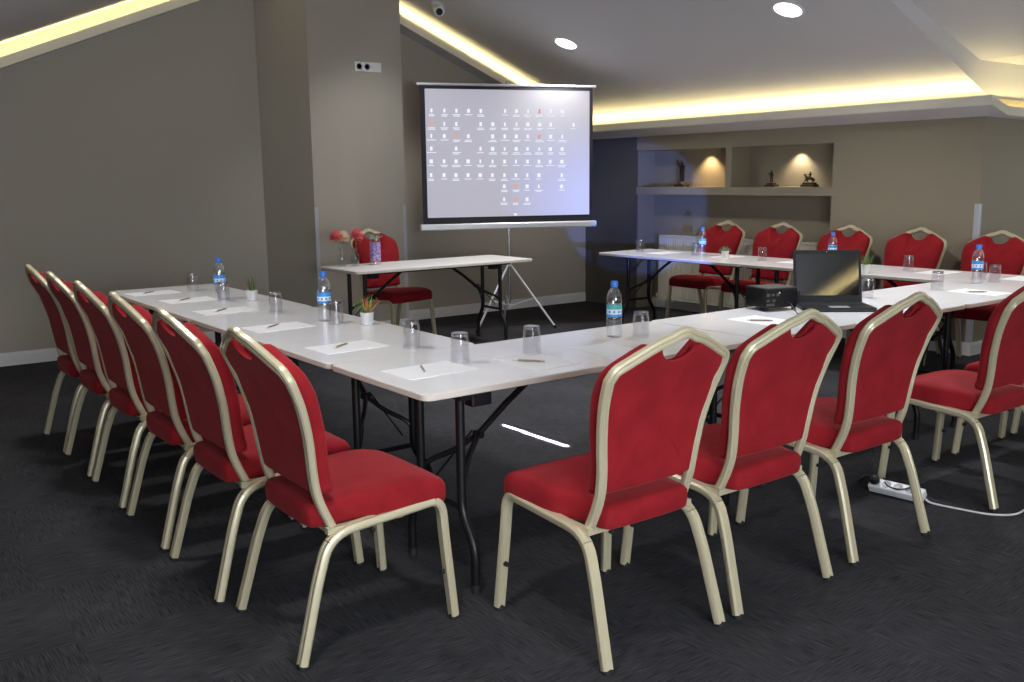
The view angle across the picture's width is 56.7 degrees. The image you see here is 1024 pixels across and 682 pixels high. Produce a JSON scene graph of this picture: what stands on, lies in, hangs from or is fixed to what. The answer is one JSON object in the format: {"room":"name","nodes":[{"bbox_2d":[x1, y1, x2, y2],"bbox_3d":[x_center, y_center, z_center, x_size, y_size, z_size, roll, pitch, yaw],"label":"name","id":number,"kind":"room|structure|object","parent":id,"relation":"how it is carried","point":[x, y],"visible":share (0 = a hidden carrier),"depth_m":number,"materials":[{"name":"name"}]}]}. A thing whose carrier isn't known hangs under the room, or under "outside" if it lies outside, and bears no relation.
{"room":"conference room","nodes":[
{"label":"conference room","id":0,"kind":"room"},
{"bbox_2d":[0,0,585,352],"bbox_3d":[-2.302,-1.804,8.674,10.400,3.550,0.100,-8,12,-36],"label":"wall","id":1,"kind":"structure","parent":0,"point":[131,155],"depth_m":8.10,"materials":[{"name":"beige paint"}]},
{"bbox_2d":[0,331,222,366],"bbox_3d":[-4.300,0.183,7.407,5.070,0.105,0.016,-8,12,-36],"label":"baseboard","id":2,"kind":"structure","parent":1,"relation":"attached to","point":[49,354],"depth_m":7.70,"materials":[{"name":"white paint"}]},
{"bbox_2d":[0,0,594,138],"bbox_3d":[-2.698,-2.143,8.132,9.000,2.272,0.195,-8,12,-36],"label":"trim","id":3,"kind":"structure","parent":1,"relation":"attached to","point":[403,30],"depth_m":9.50,"materials":[{"name":"grey paint"}]},
{"bbox_2d":[0,0,595,138],"bbox_3d":[-2.637,-2.155,8.045,9.000,2.329,0.018,-8,12,-36],"label":"trim","id":4,"kind":"structure","parent":1,"relation":"attached to","point":[54,44],"depth_m":7.66,"materials":[{"name":"beige paint"}]},
{"bbox_2d":[409,292,585,319],"bbox_3d":[-0.207,-0.379,10.422,2.680,0.105,0.016,-8,12,-36],"label":"baseboard","id":5,"kind":"structure","parent":1,"relation":"attached to","point":[419,314],"depth_m":10.41,"materials":[{"name":"white paint"}]},
{"bbox_2d":[253,0,405,320],"bbox_3d":[-1.664,-1.907,8.787,1.224,3.700,0.500,-8,12,-36],"label":"wall column","id":6,"kind":"structure","parent":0,"point":[332,141],"depth_m":8.60,"materials":[{"name":"beige paint"}]},
{"bbox_2d":[314,207,322,307],"bbox_3d":[-1.760,-0.610,8.627,0.035,1.200,0.035,-8,12,-36],"label":"trim","id":7,"kind":"structure","parent":6,"relation":"attached to","point":[315,208],"depth_m":8.58,"materials":[{"name":"grey plastic"}]},
{"bbox_2d":[354,61,380,72],"bbox_3d":[-1.317,-2.491,8.629,0.268,0.085,0.017,-8,12,-36],"label":"wall socket","id":8,"kind":"object","parent":6,"relation":"attached to","point":[358,66],"visible":1,"depth_m":8.62,"materials":[{"name":"white plastic"}]},
{"bbox_2d":[379,318,409,327],"bbox_3d":[-1.372,-0.118,8.973,0.930,0.105,0.016,-8,12,-36],"label":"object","id":9,"kind":"structure","parent":6,"relation":"attached to","point":[402,321],"depth_m":9.20,"materials":[{"name":"white paint"}]},
{"bbox_2d":[403,205,408,318],"bbox_3d":[-1.031,-0.710,9.164,0.035,1.200,0.035,-8,12,-36],"label":"trim","id":10,"kind":"structure","parent":6,"relation":"attached to","point":[404,206],"depth_m":9.12,"materials":[{"name":"grey plastic"}]},
{"bbox_2d":[0,301,1023,681],"bbox_3d":[0.885,0.658,4.891,10.500,0.100,10.530,-8,12,-36],"label":"floor","id":11,"kind":"structure","parent":0,"point":[89,592],"depth_m":3.52,"materials":[{"name":"grey carpet"}]},
{"bbox_2d":[25,264,90,454],"bbox_3d":[-2.355,0.053,5.353,0.624,1.010,0.527,-8,12,-36],"label":"banquet chair","id":12,"kind":"object","parent":11,"relation":"on","point":[68,364],"visible":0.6,"depth_m":5.17,"materials":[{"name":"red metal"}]},
{"bbox_2d":[45,271,119,478],"bbox_3d":[-2.037,0.121,4.935,0.624,1.010,0.527,-8,12,-36],"label":"banquet chair","id":13,"kind":"object","parent":11,"relation":"on","point":[85,345],"visible":0.55,"depth_m":4.72,"materials":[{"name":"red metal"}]},
{"bbox_2d":[73,280,239,510],"bbox_3d":[-1.689,0.195,4.476,0.624,1.010,0.527,-8,12,-36],"label":"banquet chair","id":14,"kind":"object","parent":11,"relation":"on","point":[118,365],"visible":0.58,"depth_m":4.26,"materials":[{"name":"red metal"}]},
{"bbox_2d":[108,292,295,551],"bbox_3d":[-1.326,0.273,3.998,0.624,1.010,0.527,-8,12,-36],"label":"banquet chair","id":15,"kind":"object","parent":11,"relation":"on","point":[159,387],"visible":0.57,"depth_m":3.79,"materials":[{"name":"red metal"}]},
{"bbox_2d":[109,284,310,390],"bbox_3d":[-1.869,0.105,5.813,0.698,0.740,1.602,-8,12,-36],"label":"folding table","id":16,"kind":"object","parent":11,"relation":"on","point":[237,298],"visible":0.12,"depth_m":5.59,"materials":[{"name":"white laminate"}]},
{"bbox_2d":[124,290,181,296],"bbox_3d":[-2.288,-0.305,6.042,0.297,0.001,0.210,-9,13,-39],"label":"paper sheet","id":17,"kind":"object","parent":16,"relation":"on","point":[161,291],"visible":1,"depth_m":6.03,"materials":[{"name":"white paper"}]},
{"bbox_2d":[158,296,219,303],"bbox_3d":[-1.928,-0.245,5.667,0.297,0.001,0.210,-9,13,-39],"label":"paper sheet","id":18,"kind":"object","parent":16,"relation":"on","point":[204,298],"visible":1,"depth_m":5.65,"materials":[{"name":"white paper"}]},
{"bbox_2d":[213,258,225,283],"bbox_3d":[-1.751,-0.375,5.682,0.071,0.248,0.071,-8,12,-36],"label":"water bottle","id":19,"kind":"object","parent":16,"relation":"on","point":[218,277],"visible":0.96,"depth_m":5.65,"materials":[{"name":"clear plastic"}]},
{"bbox_2d":[192,306,257,314],"bbox_3d":[-1.560,-0.165,5.174,0.297,0.001,0.210,-9,13,-39],"label":"paper sheet","id":20,"kind":"object","parent":16,"relation":"on","point":[242,308],"visible":1,"depth_m":5.17,"materials":[{"name":"white paper"}]},
{"bbox_2d":[244,277,259,300],"bbox_3d":[-1.532,-0.317,5.597,0.109,0.159,0.068,3,10,18],"label":"potted plant","id":21,"kind":"object","parent":16,"relation":"on","point":[251,294],"visible":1,"depth_m":5.58,"materials":[{"name":"green plant"}]},
{"bbox_2d":[152,307,363,604],"bbox_3d":[-0.966,0.350,3.524,0.624,1.010,0.527,-8,12,-36],"label":"banquet chair","id":22,"kind":"object","parent":11,"relation":"on","point":[206,383],"visible":0.77,"depth_m":3.31,"materials":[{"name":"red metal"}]},
{"bbox_2d":[192,307,473,523],"bbox_3d":[-0.903,0.312,4.541,0.698,0.740,1.602,-8,12,-36],"label":"folding table","id":23,"kind":"object","parent":11,"relation":"on","point":[338,328],"visible":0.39,"depth_m":4.21,"materials":[{"name":"white laminate"}]},
{"bbox_2d":[241,321,314,332],"bbox_3d":[-1.129,-0.068,4.581,0.297,0.001,0.210,-9,13,-39],"label":"paper sheet","id":24,"kind":"object","parent":23,"relation":"on","point":[287,325],"visible":1,"depth_m":4.57,"materials":[{"name":"white paper"}]},
{"bbox_2d":[316,271,331,321],"bbox_3d":[-0.939,-0.223,4.739,0.071,0.248,0.071,3,10,19],"label":"water bottle","id":25,"kind":"object","parent":23,"relation":"on","point":[323,297],"visible":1,"depth_m":4.71,"materials":[{"name":"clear plastic"}]},
{"bbox_2d":[304,340,389,353],"bbox_3d":[-0.697,0.024,4.012,0.297,0.001,0.210,-9,13,-39],"label":"paper sheet","id":26,"kind":"object","parent":23,"relation":"on","point":[359,344],"visible":1,"depth_m":4.00,"materials":[{"name":"white paper"}]},
{"bbox_2d":[352,296,378,324],"bbox_3d":[-0.704,-0.154,4.608,0.146,0.152,0.120,1,10,12],"label":"potted plant","id":27,"kind":"object","parent":23,"relation":"on","point":[367,315],"visible":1,"depth_m":4.59,"materials":[{"name":"green plant"}]},
{"bbox_2d":[220,326,458,670],"bbox_3d":[-0.581,0.422,3.078,0.624,1.010,0.527,-8,12,-36],"label":"banquet chair","id":28,"kind":"object","parent":11,"relation":"on","point":[314,487],"visible":1,"depth_m":2.94,"materials":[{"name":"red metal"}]},
{"bbox_2d":[349,228,436,334],"bbox_3d":[-1.065,-0.478,8.370,0.624,1.010,0.527,8,13,42],"label":"banquet chair","id":29,"kind":"object","parent":11,"relation":"on","point":[388,245],"visible":0.77,"depth_m":8.31,"materials":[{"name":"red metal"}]},
{"bbox_2d":[321,255,531,339],"bbox_3d":[-0.693,-0.303,8.123,1.735,0.740,0.642,-8,12,-36],"label":"table","id":30,"kind":"object","parent":11,"relation":"on","point":[367,270],"visible":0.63,"depth_m":7.97,"materials":[{"name":"grey laminate"}]},
{"bbox_2d":[328,230,350,266],"bbox_3d":[-1.405,-0.760,7.753,0.119,0.301,0.201,7,12,39],"label":"flower vase","id":31,"kind":"object","parent":30,"relation":"on","point":[336,236],"visible":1,"depth_m":7.72,"materials":[{"name":"clear glass"}]},
{"bbox_2d":[350,228,363,250],"bbox_3d":[-1.271,-0.772,7.788,0.121,0.311,0.120,-8,12,-36],"label":"flower vase","id":32,"kind":"object","parent":30,"relation":"on","point":[356,234],"visible":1,"depth_m":7.75,"materials":[{"name":"pink plant"}]},
{"bbox_2d":[367,234,382,264],"bbox_3d":[-1.135,-0.765,7.904,0.108,0.255,0.113,6,12,36],"label":"flower vase","id":33,"kind":"object","parent":30,"relation":"on","point":[375,251],"visible":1,"depth_m":7.87,"materials":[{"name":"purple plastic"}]},
{"bbox_2d":[416,81,596,332],"bbox_3d":[-0.049,-1.300,9.186,1.755,2.332,0.641,-3,10,-16],"label":"projection screen","id":34,"kind":"object","parent":11,"relation":"on","point":[508,156],"visible":0.94,"depth_m":9.00,"materials":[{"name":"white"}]},
{"bbox_2d":[332,321,749,593],"bbox_3d":[0.194,0.405,3.925,1.702,0.740,0.702,-8,12,-36],"label":"folding table","id":35,"kind":"object","parent":11,"relation":"on","point":[474,387],"visible":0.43,"depth_m":3.54,"materials":[{"name":"white laminate"}]},
{"bbox_2d":[381,361,478,379],"bbox_3d":[-0.303,0.106,3.504,0.297,0.001,0.210,-9,13,-39],"label":"paper sheet","id":36,"kind":"object","parent":35,"relation":"on","point":[415,372],"visible":1,"depth_m":3.50,"materials":[{"name":"white paper"}]},
{"bbox_2d":[492,352,579,370],"bbox_3d":[0.090,0.077,3.649,0.210,0.001,0.297,-7,12,-33],"label":"paper sheet","id":37,"kind":"object","parent":35,"relation":"on","point":[550,362],"visible":1,"depth_m":3.63,"materials":[{"name":"white paper"}]},
{"bbox_2d":[513,359,544,361],"bbox_3d":[0.062,0.075,3.631,0.129,0.008,0.008,2,10,16],"label":"pen","id":38,"kind":"object","parent":37,"relation":"on","point":[524,360],"visible":1,"depth_m":3.63,"materials":[{"name":"silver"}]},
{"bbox_2d":[568,343,633,358],"bbox_3d":[0.399,0.038,3.858,0.210,0.001,0.297,-6,11,-31],"label":"paper sheet","id":39,"kind":"object","parent":35,"relation":"on","point":[608,350],"visible":0.79,"depth_m":3.87,"materials":[{"name":"white paper"}]},
{"bbox_2d":[606,281,621,337],"bbox_3d":[0.449,-0.140,4.163,0.071,0.248,0.071,-8,12,-36],"label":"water bottle","id":40,"kind":"object","parent":35,"relation":"on","point":[612,309],"visible":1,"depth_m":4.14,"materials":[{"name":"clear plastic"}]},
{"bbox_2d":[494,327,729,675],"bbox_3d":[0.323,0.419,3.032,0.527,1.010,0.624,-8,12,-36],"label":"banquet chair","id":41,"kind":"object","parent":11,"relation":"on","point":[648,410],"visible":1,"depth_m":2.86,"materials":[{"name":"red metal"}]},
{"bbox_2d":[599,249,788,324],"bbox_3d":[1.595,-0.399,8.531,0.698,0.740,1.692,-8,12,-36],"label":"folding table","id":42,"kind":"object","parent":11,"relation":"on","point":[686,257],"visible":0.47,"depth_m":8.40,"materials":[{"name":"white laminate"}]},
{"bbox_2d":[649,251,683,253],"bbox_3d":[1.410,-0.817,8.790,0.297,0.001,0.210,-8,12,-38],"label":"paper sheet","id":43,"kind":"object","parent":42,"relation":"on","point":[664,252],"visible":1,"depth_m":8.80,"materials":[{"name":"white paper"}]},
{"bbox_2d":[698,227,705,244],"bbox_3d":[1.702,-0.893,8.486,0.071,0.248,0.071,-3,10,-15],"label":"water bottle","id":44,"kind":"object","parent":42,"relation":"on","point":[701,241],"visible":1,"depth_m":8.46,"materials":[{"name":"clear plastic"}]},
{"bbox_2d":[712,255,746,257],"bbox_3d":[1.879,-0.736,8.286,0.297,0.001,0.210,-8,12,-38],"label":"paper sheet","id":45,"kind":"object","parent":42,"relation":"on","point":[729,256],"visible":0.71,"depth_m":8.29,"materials":[{"name":"white paper"}]},
{"bbox_2d":[720,246,728,257],"bbox_3d":[1.833,-0.766,8.158,0.113,0.104,0.113,-8,12,-36],"label":"potted plant","id":46,"kind":"object","parent":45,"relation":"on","point":[725,253],"visible":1,"depth_m":8.14,"materials":[{"name":"green plant"}]},
{"bbox_2d":[665,220,744,318],"bbox_3d":[1.879,-0.644,9.149,0.624,1.010,0.527,-8,12,-36],"label":"banquet chair","id":47,"kind":"object","parent":11,"relation":"on","point":[715,236],"visible":0.72,"depth_m":9.09,"materials":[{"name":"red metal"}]},
{"bbox_2d":[620,308,842,619],"bbox_3d":[0.787,0.355,3.374,0.527,1.010,0.624,-8,12,-36],"label":"banquet chair","id":48,"kind":"object","parent":11,"relation":"on","point":[773,379],"visible":0.91,"depth_m":3.18,"materials":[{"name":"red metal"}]},
{"bbox_2d":[656,234,817,307],"bbox_3d":[2.220,-0.643,9.633,0.107,0.796,2.063,-8,12,-36],"label":"radiator","id":49,"kind":"object","parent":11,"relation":"on","point":[666,241],"visible":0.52,"depth_m":9.99,"materials":[{"name":"white metal"}]},
{"bbox_2d":[659,234,817,244],"bbox_3d":[2.235,-1.023,9.542,0.107,0.016,1.994,-8,12,-36],"label":"grille","id":50,"kind":"object","parent":49,"relation":"attached to","point":[685,238],"depth_m":9.97,"materials":[{"name":"white metal"}]},
{"bbox_2d":[718,222,802,310],"bbox_3d":[2.268,-0.561,8.636,0.624,1.010,0.527,-8,12,-36],"label":"banquet chair","id":51,"kind":"object","parent":11,"relation":"on","point":[778,245],"visible":0.58,"depth_m":8.62,"materials":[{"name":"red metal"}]},
{"bbox_2d":[651,294,964,486],"bbox_3d":[1.562,0.217,4.934,1.702,0.740,0.698,-8,12,-36],"label":"folding table","id":52,"kind":"object","parent":11,"relation":"on","point":[717,321],"visible":0.17,"depth_m":4.74,"materials":[{"name":"white laminate"}]},
{"bbox_2d":[727,315,784,325],"bbox_3d":[1.221,-0.098,4.600,0.210,0.001,0.297,-7,12,-33],"label":"paper sheet","id":53,"kind":"object","parent":52,"relation":"on","point":[741,319],"visible":0.64,"depth_m":4.62,"materials":[{"name":"white paper"}]},
{"bbox_2d":[747,319,772,320],"bbox_3d":[1.194,-0.100,4.582,0.129,0.008,0.009,1,10,12],"label":"pen","id":54,"kind":"object","parent":53,"relation":"on","point":[747,319],"visible":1,"depth_m":4.58,"materials":[{"name":"silver metal"}]},
{"bbox_2d":[746,284,799,311],"bbox_3d":[1.372,-0.232,5.019,0.212,0.120,0.196,-5,11,-22],"label":"projector","id":55,"kind":"object","parent":52,"relation":"on","point":[765,296],"visible":0.98,"depth_m":4.94,"materials":[{"name":"black plastic"}]},
{"bbox_2d":[793,250,876,311],"bbox_3d":[1.693,-0.320,4.995,0.360,0.295,0.321,0,10,3],"label":"laptop","id":56,"kind":"object","parent":52,"relation":"on","point":[826,280],"visible":0.94,"depth_m":5.10,"materials":[{"name":"black plastic"}]},
{"bbox_2d":[858,447,874,482],"bbox_3d":[1.717,0.287,4.509,0.078,0.748,0.522,4,11,25],"label":"power cable","id":57,"kind":"object","parent":52,"relation":"hanging from","point":[860,479],"visible":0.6,"depth_m":4.62,"materials":[{"name":"black plastic"}]},
{"bbox_2d":[735,291,942,565],"bbox_3d":[1.317,0.278,3.789,0.527,1.010,0.624,-8,12,-36],"label":"banquet chair","id":58,"kind":"object","parent":11,"relation":"on","point":[883,353],"visible":0.82,"depth_m":3.60,"materials":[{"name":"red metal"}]},
{"bbox_2d":[817,225,872,263],"bbox_3d":[2.688,-0.471,8.082,0.624,1.010,0.527,-8,12,-36],"label":"banquet chair","id":59,"kind":"object","parent":11,"relation":"on","point":[860,240],"visible":0.3,"depth_m":8.09,"materials":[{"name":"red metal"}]},
{"bbox_2d":[742,259,992,374],"bbox_3d":[2.615,-0.181,7.188,0.698,0.740,1.692,-8,12,-36],"label":"folding table","id":60,"kind":"object","parent":11,"relation":"on","point":[883,272],"visible":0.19,"depth_m":6.79,"materials":[{"name":"white laminate"}]},
{"bbox_2d":[777,260,792,263],"bbox_3d":[2.317,-0.643,7.710,0.297,0.001,0.210,-8,12,-38],"label":"paper sheet","id":61,"kind":"object","parent":60,"relation":"on","point":[791,262],"visible":0.29,"depth_m":7.67,"materials":[{"name":"white paper"}]},
{"bbox_2d":[828,232,836,249],"bbox_3d":[2.541,-0.738,7.523,0.071,0.248,0.071,6,12,36],"label":"water bottle","id":62,"kind":"object","parent":60,"relation":"on","point":[830,247],"visible":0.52,"depth_m":7.49,"materials":[{"name":"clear plastic"}]},
{"bbox_2d":[861,254,874,272],"bbox_3d":[2.519,-0.555,6.767,0.116,0.142,0.126,-8,12,-36],"label":"potted plant","id":63,"kind":"object","parent":60,"relation":"on","point":[865,267],"visible":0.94,"depth_m":6.75,"materials":[{"name":"green plant"}]},
{"bbox_2d":[915,270,959,274],"bbox_3d":[3.036,-0.489,6.762,0.297,0.001,0.210,-8,12,-38],"label":"paper sheet","id":64,"kind":"object","parent":60,"relation":"on","point":[930,271],"visible":1,"depth_m":6.75,"materials":[{"name":"white paper"}]},
{"bbox_2d":[845,227,946,355],"bbox_3d":[3.078,-0.388,7.569,0.624,1.010,0.527,-8,12,-36],"label":"banquet chair","id":65,"kind":"object","parent":11,"relation":"on","point":[928,252],"visible":0.34,"depth_m":7.59,"materials":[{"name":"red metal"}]},
{"bbox_2d":[868,479,926,500],"bbox_3d":[1.731,0.670,4.268,0.066,0.060,0.250,-10,13,-42],"label":"power strip","id":66,"kind":"object","parent":11,"relation":"on","point":[881,487],"visible":0.76,"depth_m":4.26,"materials":[{"name":"white plastic"}]},
{"bbox_2d":[869,474,879,484],"bbox_3d":[1.652,0.631,4.322,0.045,0.044,0.049,6,12,34],"label":"plug","id":67,"kind":"object","parent":66,"relation":"attached to","point":[874,480],"visible":1,"depth_m":4.31,"materials":[{"name":"black plastic"}]},
{"bbox_2d":[882,481,890,487],"bbox_3d":[1.693,0.648,4.289,0.042,0.002,0.041,10,44,46],"label":"socket","id":68,"kind":"object","parent":66,"relation":"attached to","point":[888,483],"depth_m":4.29,"materials":[{"name":"white plastic"}]},
{"bbox_2d":[884,479,909,489],"bbox_3d":[1.731,0.643,4.264,0.059,0.034,0.134,-8,12,-36],"label":"coiled cable","id":69,"kind":"object","parent":66,"relation":"on","point":[884,479],"visible":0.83,"depth_m":4.26,"materials":[{"name":"black plastic"}]},
{"bbox_2d":[893,484,902,489],"bbox_3d":[1.730,0.654,4.250,0.042,0.002,0.041,10,44,46],"label":"socket","id":70,"kind":"object","parent":66,"relation":"attached to","point":[899,486],"depth_m":4.25,"materials":[{"name":"white plastic"}]},
{"bbox_2d":[862,274,1023,426],"bbox_3d":[2.930,0.029,5.942,1.702,0.740,0.698,-8,12,-36],"label":"folding table","id":71,"kind":"object","parent":11,"relation":"on","point":[938,290],"visible":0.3,"depth_m":5.63,"materials":[{"name":"white laminate"}]},
{"bbox_2d":[970,244,983,283],"bbox_3d":[2.962,-0.488,6.035,0.071,0.248,0.071,5,11,28],"label":"water bottle","id":72,"kind":"object","parent":71,"relation":"on","point":[976,264],"visible":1,"depth_m":6.01,"materials":[{"name":"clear plastic"}]},
{"bbox_2d":[947,289,1011,295],"bbox_3d":[2.762,-0.289,5.611,0.210,0.001,0.297,-7,12,-33],"label":"paper sheet","id":73,"kind":"object","parent":71,"relation":"on","point":[989,293],"visible":0.86,"depth_m":5.59,"materials":[{"name":"white paper"}]},
{"bbox_2d":[1003,276,1023,280],"bbox_3d":[3.412,-0.414,6.300,0.297,0.001,0.210,-8,12,-38],"label":"paper sheet","id":74,"kind":"object","parent":71,"relation":"on","point":[1018,278],"visible":1,"depth_m":6.31,"materials":[{"name":"white paper"}]},
{"bbox_2d":[877,286,1023,511],"bbox_3d":[2.118,0.176,4.333,0.527,1.010,0.624,-8,12,-36],"label":"banquet chair","id":75,"kind":"object","parent":11,"relation":"on","point":[970,396],"visible":0.87,"depth_m":4.15,"materials":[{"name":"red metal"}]},
{"bbox_2d":[923,230,1023,366],"bbox_3d":[3.467,-0.305,7.056,0.624,1.010,0.527,-8,12,-36],"label":"banquet chair","id":76,"kind":"object","parent":11,"relation":"on","point":[1009,256],"visible":0.39,"depth_m":7.04,"materials":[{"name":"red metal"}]},
{"bbox_2d":[925,498,1023,515],"bbox_3d":[2.207,0.701,4.179,0.729,0.022,0.262,-4,10,-18],"label":"extension cord","id":77,"kind":"object","parent":11,"relation":"on","point":[926,499],"visible":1,"depth_m":4.06,"materials":[{"name":"grey plastic"}]},
{"bbox_2d":[951,361,1023,455],"bbox_3d":[2.654,0.103,4.728,0.527,1.010,0.624,-8,12,-36],"label":"banquet chair","id":78,"kind":"object","parent":11,"relation":"on","point":[973,367],"visible":0.17,"depth_m":4.88,"materials":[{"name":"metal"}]},
{"bbox_2d":[1010,407,1020,434],"bbox_3d":[3.150,0.035,5.094,0.527,1.010,0.624,-8,12,-36],"label":"banquet chair","id":79,"kind":"object","parent":11,"relation":"on","point":[1017,411],"visible":0.33,"depth_m":5.24,"materials":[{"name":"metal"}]},
{"bbox_2d":[0,0,1023,124],"bbox_3d":[0.818,-1.725,4.453,10.400,2.333,10.330,-8,12,-36],"label":"ceiling","id":80,"kind":"structure","parent":0,"point":[646,60],"depth_m":7.90,"materials":[{"name":"grey paint"}]},
{"bbox_2d":[431,1,443,16],"bbox_3d":[-0.680,-3.062,8.739,0.116,0.167,0.228,-2,10,-10],"label":"security camera","id":81,"kind":"object","parent":80,"relation":"attached to","point":[438,9],"visible":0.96,"depth_m":8.66,"materials":[{"name":"white plastic"}]},
{"bbox_2d":[553,37,578,49],"bbox_3d":[0.498,-2.748,8.762,0.227,0.099,0.243,-9,13,-41],"label":"ceiling light","id":82,"kind":"object","parent":80,"relation":"attached to","point":[563,42],"visible":1,"depth_m":8.76,"materials":[{"name":"white paint"}]},
{"bbox_2d":[555,39,575,48],"bbox_3d":[0.497,-2.748,8.762,0.202,0.004,0.202,20,-5,-38],"label":"diffuser","id":83,"kind":"object","parent":82,"relation":"attached to","point":[565,43],"depth_m":8.76,"materials":[{"name":"white plastic"}]},
{"bbox_2d":[771,1,804,17],"bbox_3d":[2.010,-2.414,6.910,0.227,0.099,0.243,-9,13,-41],"label":"ceiling light","id":84,"kind":"object","parent":80,"relation":"attached to","point":[788,9],"visible":1,"depth_m":6.90,"materials":[{"name":"white paint"}]},
{"bbox_2d":[774,3,801,16],"bbox_3d":[2.010,-2.414,6.910,0.202,0.004,0.202,20,-5,-38],"label":"diffuser","id":85,"kind":"object","parent":84,"relation":"attached to","point":[786,9],"depth_m":6.91,"materials":[{"name":"white plastic"}]},
{"bbox_2d":[585,137,637,307],"bbox_3d":[1.118,-1.410,10.738,0.020,2.000,0.840,-8,12,-36],"label":"wall pier","id":86,"kind":"object","parent":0,"point":[615,160],"visible":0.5,"depth_m":10.71,"materials":[{"name":"grey paint"}]},
{"bbox_2d":[636,99,1023,341],"bbox_3d":[4.475,-0.872,7.367,1.300,2.000,10.330,-8,12,-36],"label":"wall","id":87,"kind":"structure","parent":0,"point":[886,180],"depth_m":8.27,"materials":[{"name":"brown paint"}]},
{"bbox_2d":[674,160,688,186],"bbox_3d":[1.784,-1.762,9.972,0.090,0.279,0.130,-8,12,-36],"label":"statuette","id":88,"kind":"object","parent":87,"relation":"on","point":[682,167],"visible":1,"depth_m":9.96,"materials":[{"name":"black wood"}]},
{"bbox_2d":[652,297,733,312],"bbox_3d":[2.319,-0.292,9.743,0.016,0.105,2.460,-8,12,-36],"label":"baseboard","id":89,"kind":"structure","parent":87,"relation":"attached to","point":[680,305],"depth_m":10.31,"materials":[{"name":"white paint"}]},
{"bbox_2d":[764,170,778,186],"bbox_3d":[2.480,-1.554,9.065,0.080,0.159,0.115,-8,12,-36],"label":"statuette","id":90,"kind":"object","parent":87,"relation":"on","point":[771,173],"visible":1,"depth_m":9.05,"materials":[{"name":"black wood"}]},
{"bbox_2d":[593,95,1023,138],"bbox_3d":[4.312,-1.734,7.104,1.382,0.106,9.930,-8,12,-36],"label":"trim","id":91,"kind":"structure","parent":87,"relation":"attached to","point":[988,110],"depth_m":8.28,"materials":[{"name":"grey paint"}]},
{"bbox_2d":[800,172,818,186],"bbox_3d":[2.738,-1.488,8.728,0.075,0.137,0.150,-8,12,-36],"label":"statuette","id":92,"kind":"object","parent":87,"relation":"on","point":[804,184],"visible":1,"depth_m":8.71,"materials":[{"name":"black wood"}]},
{"bbox_2d":[842,330,967,355],"bbox_3d":[3.239,-0.019,8.087,0.016,0.105,1.330,-8,12,-36],"label":"baseboard","id":93,"kind":"structure","parent":87,"relation":"attached to","point":[964,345],"depth_m":7.65,"materials":[{"name":"white paint"}]},
{"bbox_2d":[883,0,1023,100],"bbox_3d":[3.881,-2.110,5.873,3.740,1.159,2.540,-8,12,-36],"label":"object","id":94,"kind":"structure","parent":87,"relation":"attached to","point":[1001,80],"depth_m":7.05,"materials":[{"name":"grey paint"}]},
{"bbox_2d":[965,204,981,342],"bbox_3d":[3.641,-0.527,7.487,0.039,1.100,0.039,-8,12,-36],"label":"trim","id":95,"kind":"structure","parent":87,"relation":"attached to","point":[978,207],"depth_m":7.42,"materials":[{"name":"grey plastic"}]},
{"bbox_2d":[968,340,982,355],"bbox_3d":[4.103,0.004,7.894,1.166,0.105,0.016,-8,12,-36],"label":"baseboard","id":96,"kind":"structure","parent":87,"relation":"attached to","point":[974,348],"depth_m":7.59,"materials":[{"name":"white paint"}]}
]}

